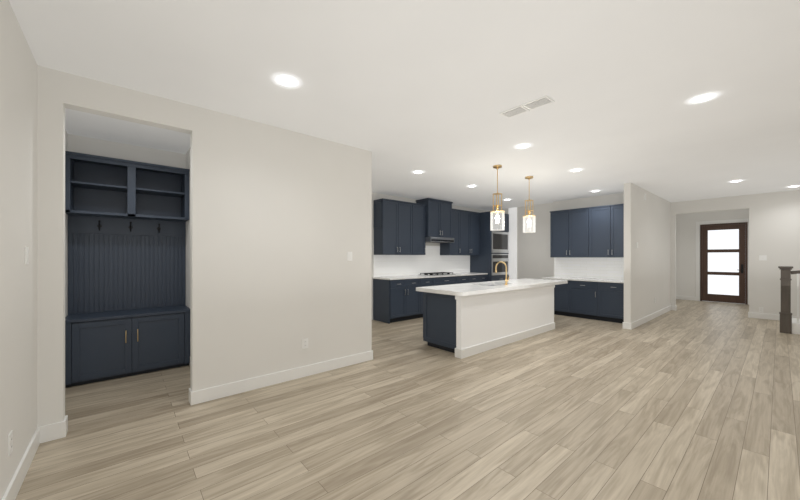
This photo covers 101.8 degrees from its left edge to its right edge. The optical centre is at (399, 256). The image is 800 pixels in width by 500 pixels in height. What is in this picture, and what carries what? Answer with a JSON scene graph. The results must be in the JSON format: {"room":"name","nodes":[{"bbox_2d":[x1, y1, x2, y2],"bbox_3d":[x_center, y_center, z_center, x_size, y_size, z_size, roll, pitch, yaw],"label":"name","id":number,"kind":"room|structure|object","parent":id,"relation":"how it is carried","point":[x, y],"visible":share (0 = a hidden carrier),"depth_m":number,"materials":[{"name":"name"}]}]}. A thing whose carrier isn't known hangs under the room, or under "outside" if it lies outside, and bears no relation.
{"room":"open-plan kitchen","nodes":[
{"label":"open-plan kitchen","id":0,"kind":"room"},
{"bbox_2d":[0,0,67,499],"bbox_3d":[-1.726,-0.020,1.156,0.120,2.940,8.800,0,0,-41],"label":"wall","id":1,"kind":"structure","parent":0,"point":[18,65],"depth_m":2.06,"materials":[{"name":"beige paint"}]},
{"bbox_2d":[8,430,12,455],"bbox_3d":[-2.281,1.090,1.905,0.008,0.120,0.075,0,0,-41],"label":"outlet","id":2,"kind":"object","parent":1,"relation":"attached to","point":[10,436],"visible":1,"depth_m":1.89,"materials":[{"name":"white plastic"}]},
{"bbox_2d":[25,247,28,263],"bbox_3d":[-2.560,-0.010,2.232,0.008,0.120,0.075,0,0,-41],"label":"wall switch","id":3,"kind":"object","parent":1,"relation":"attached to","point":[26,248],"visible":1,"depth_m":2.22,"materials":[{"name":"white plastic"}]},
{"bbox_2d":[68,134,185,168],"bbox_3d":[-3.603,-0.020,4.366,1.200,2.940,0.120,0,0,-41],"label":"wall","id":4,"kind":"structure","parent":0,"point":[79,144],"depth_m":4.27,"materials":[{"name":"beige paint"}]},
{"bbox_2d":[37,65,371,426],"bbox_3d":[-2.379,-0.020,4.459,3.180,2.940,2.370,0,0,-41],"label":"wall","id":5,"kind":"structure","parent":0,"point":[276,214],"depth_m":3.51,"materials":[{"name":"beige paint"}]},
{"bbox_2d":[302,338,307,348],"bbox_3d":[-1.150,1.050,3.945,0.075,0.120,0.008,0,0,-41],"label":"wall outlet","id":6,"kind":"object","parent":5,"relation":"attached to","point":[304,341],"visible":1,"depth_m":3.94,"materials":[{"name":"white plastic"}]},
{"bbox_2d":[347,252,351,260],"bbox_3d":[-0.671,-0.010,4.354,0.075,0.120,0.008,0,0,-41],"label":"light switch","id":7,"kind":"object","parent":5,"relation":"attached to","point":[349,254],"visible":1,"depth_m":4.34,"materials":[{"name":"white plastic"}]},
{"bbox_2d":[1,295,799,499],"bbox_3d":[4.280,1.385,5.766,15.000,0.130,8.000,0,0,-41],"label":"baseboard","id":8,"kind":"structure","parent":5,"relation":"attached to","point":[58,430],"depth_m":3.48,"materials":[{"name":"white wood"}]},
{"bbox_2d":[9,0,799,210],"bbox_3d":[4.058,-1.540,6.102,15.500,0.100,8.800,0,0,-41],"label":"ceiling","id":9,"kind":"structure","parent":0,"point":[417,85],"depth_m":2.71,"materials":[{"name":"white paint"}]},
{"bbox_2d":[490,165,504,230],"bbox_3d":[1.591,-0.962,5.309,0.232,1.054,0.232,0,0,-41],"label":"pendant light","id":10,"kind":"object","parent":9,"relation":"hanging from","point":[497,211],"visible":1,"depth_m":5.30,"materials":[{"name":"glass"}]},
{"bbox_2d":[499,95,554,118],"bbox_3d":[1.252,-1.482,3.229,0.170,0.015,0.490,0,0,-41],"label":"vent register","id":11,"kind":"object","parent":9,"relation":"attached to","point":[544,100],"depth_m":3.20,"materials":[{"name":"white metal"}]},
{"bbox_2d":[522,176,535,232],"bbox_3d":[2.400,-0.972,6.040,0.232,1.034,0.232,0,0,-41],"label":"pendant light","id":12,"kind":"object","parent":9,"relation":"hanging from","point":[529,215],"visible":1,"depth_m":6.04,"materials":[{"name":"glass"}]},
{"bbox_2d":[277,75,799,199],"bbox_3d":[4.140,-1.486,5.975,12.104,0.008,5.664,0,0,-41],"label":"cans","id":13,"kind":"object","parent":9,"relation":"attached to","point":[289,81],"visible":0.94,"depth_m":3.02,"materials":[{"name":"white"}]},
{"bbox_2d":[15,299,799,499],"bbox_3d":[4.058,1.500,6.102,15.500,0.100,8.800,0,0,-41],"label":"floor","id":14,"kind":"structure","parent":0,"point":[699,400],"depth_m":2.80,"materials":[{"name":"brown wood"}]},
{"bbox_2d":[65,151,189,387],"bbox_3d":[-3.386,0.128,4.113,1.194,2.645,0.540,0,0,-41],"label":"locker","id":15,"kind":"object","parent":14,"relation":"on","point":[128,315],"visible":0.95,"depth_m":4.12,"materials":[{"name":"blue paint"}]},
{"bbox_2d":[373,272,487,323],"bbox_3d":[0.958,0.958,8.439,3.627,0.985,0.653,0,0,-41],"label":"base cabinet","id":16,"kind":"object","parent":14,"relation":"on","point":[395,298],"visible":0.67,"depth_m":7.41,"materials":[{"name":"blue paint"}]},
{"bbox_2d":[419,272,455,275],"bbox_3d":[0.972,0.437,8.464,0.960,0.052,0.460,0,0,-41],"label":"gas cooktop","id":17,"kind":"object","parent":16,"relation":"in","point":[433,273],"visible":1,"depth_m":8.30,"materials":[{"name":"silver metal"}]},
{"bbox_2d":[470,211,508,280],"bbox_3d":[2.751,0.070,9.882,0.967,2.760,0.791,0,0,-41],"label":"tall cabinet","id":18,"kind":"object","parent":14,"relation":"on","point":[494,245],"visible":0.52,"depth_m":9.53,"materials":[{"name":"blue paint"}]},
{"bbox_2d":[416,278,567,358],"bbox_3d":[1.892,0.973,6.066,3.480,0.955,0.960,0,0,-41],"label":"kitchen island","id":19,"kind":"object","parent":14,"relation":"on","point":[465,320],"visible":0.99,"depth_m":5.19,"materials":[{"name":"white paint"}]},
{"bbox_2d":[495,261,509,284],"bbox_3d":[1.833,0.285,5.842,0.101,0.418,0.257,0,0,-41],"label":"gooseneck faucet","id":20,"kind":"object","parent":19,"relation":"on","point":[506,280],"visible":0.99,"depth_m":5.77,"materials":[{"name":"gold metal"}]},
{"bbox_2d":[542,277,623,322],"bbox_3d":[4.511,0.990,7.835,0.653,0.920,1.916,0,0,-41],"label":"base cabinet","id":21,"kind":"object","parent":14,"relation":"on","point":[588,298],"visible":0.59,"depth_m":7.53,"materials":[{"name":"blue paint"}]},
{"bbox_2d":[624,183,670,322],"bbox_3d":[5.969,-0.020,7.737,3.670,2.940,0.120,0,0,-41],"label":"wall pier","id":22,"kind":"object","parent":14,"relation":"on","point":[647,267],"depth_m":7.21,"materials":[{"name":"white paint"}]},
{"bbox_2d":[778,266,799,334],"bbox_3d":[8.392,0.684,5.748,1.092,1.530,2.217,0,0,-41],"label":"railing","id":23,"kind":"object","parent":14,"relation":"on","point":[789,325],"visible":1,"depth_m":6.17,"materials":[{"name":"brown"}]},
{"bbox_2d":[374,246,469,276],"bbox_3d":[0.756,0.082,8.698,3.596,0.764,0.002,0,0,-41],"label":"backsplash","id":24,"kind":"structure","parent":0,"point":[432,261],"depth_m":8.53,"materials":[{"name":"tile"}]},
{"bbox_2d":[373,198,479,254],"bbox_3d":[0.907,-0.757,8.513,3.609,1.415,0.473,0,0,-41],"label":"upper cabinet","id":25,"kind":"object","parent":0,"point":[400,227],"visible":0.98,"depth_m":8.06,"materials":[{"name":"blue paint"}]},
{"bbox_2d":[425,237,453,242],"bbox_3d":[0.931,-0.439,8.497,0.896,0.117,0.530,0,0,-41],"label":"steel range hood","id":26,"kind":"object","parent":25,"relation":"attached to","point":[427,239],"visible":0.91,"depth_m":8.25,"materials":[{"name":"grey metal"}]},
{"bbox_2d":[372,193,488,319],"bbox_3d":[-0.285,-0.020,7.888,8.420,2.940,0.120,0,0,-41],"label":"wall","id":27,"kind":"structure","parent":0,"point":[375,196],"depth_m":7.77,"materials":[{"name":"white paint"}]},
{"bbox_2d":[492,193,623,279],"bbox_3d":[4.170,-0.020,8.948,0.270,2.940,4.060,0,0,-41],"label":"wall","id":28,"kind":"structure","parent":0,"point":[534,261],"depth_m":9.20,"materials":[{"name":"white paint"}]},
{"bbox_2d":[509,207,516,279],"bbox_3d":[3.413,-0.019,9.840,0.020,2.939,0.266,0,0,-41],"label":"trim","id":29,"kind":"structure","parent":28,"relation":"attached to","point":[512,211],"depth_m":9.81,"materials":[{"name":"white paint"}]},
{"bbox_2d":[550,204,623,256],"bbox_3d":[4.636,-0.590,7.896,0.383,1.200,1.846,0,0,-41],"label":"upper cabinet","id":30,"kind":"object","parent":28,"relation":"attached to","point":[598,231],"visible":0.89,"depth_m":7.80,"materials":[{"name":"blue paint"}]},
{"bbox_2d":[554,257,623,279],"bbox_3d":[4.770,0.260,8.036,0.002,0.539,1.886,0,0,-41],"label":"backsplash","id":31,"kind":"structure","parent":28,"relation":"attached to","point":[575,267],"depth_m":8.08,"materials":[{"name":"tile"}]},
{"bbox_2d":[676,209,748,296],"bbox_3d":[10.204,-0.020,10.470,0.120,2.940,2.290,0,0,-41],"label":"wall","id":32,"kind":"structure","parent":0,"point":[685,223],"depth_m":10.93,"materials":[{"name":"beige paint"}]},
{"bbox_2d":[696,219,748,304],"bbox_3d":[10.245,0.140,10.315,0.020,2.620,1.280,0,0,-41],"label":"door frame","id":33,"kind":"structure","parent":32,"relation":"attached to","point":[698,224],"depth_m":10.72,"materials":[{"name":"white wood"}]},
{"bbox_2d":[700,222,747,303],"bbox_3d":[10.281,0.192,10.346,0.144,2.514,1.070,0,0,-41],"label":"front door","id":34,"kind":"structure","parent":32,"relation":"in","point":[723,247],"depth_m":10.32,"materials":[{"name":"brown wood"}]},
{"bbox_2d":[671,190,799,316],"bbox_3d":[8.820,-0.020,7.319,0.120,2.940,4.460,0,0,-41],"label":"wall","id":35,"kind":"structure","parent":0,"point":[774,217],"depth_m":7.58,"materials":[{"name":"beige paint"}]},
{"bbox_2d":[759,255,766,259],"bbox_3d":[8.491,0.020,7.604,0.008,0.120,0.120,0,0,-41],"label":"light switch","id":36,"kind":"object","parent":35,"relation":"attached to","point":[761,257],"visible":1,"depth_m":7.60,"materials":[{"name":"white plastic"}]}
]}

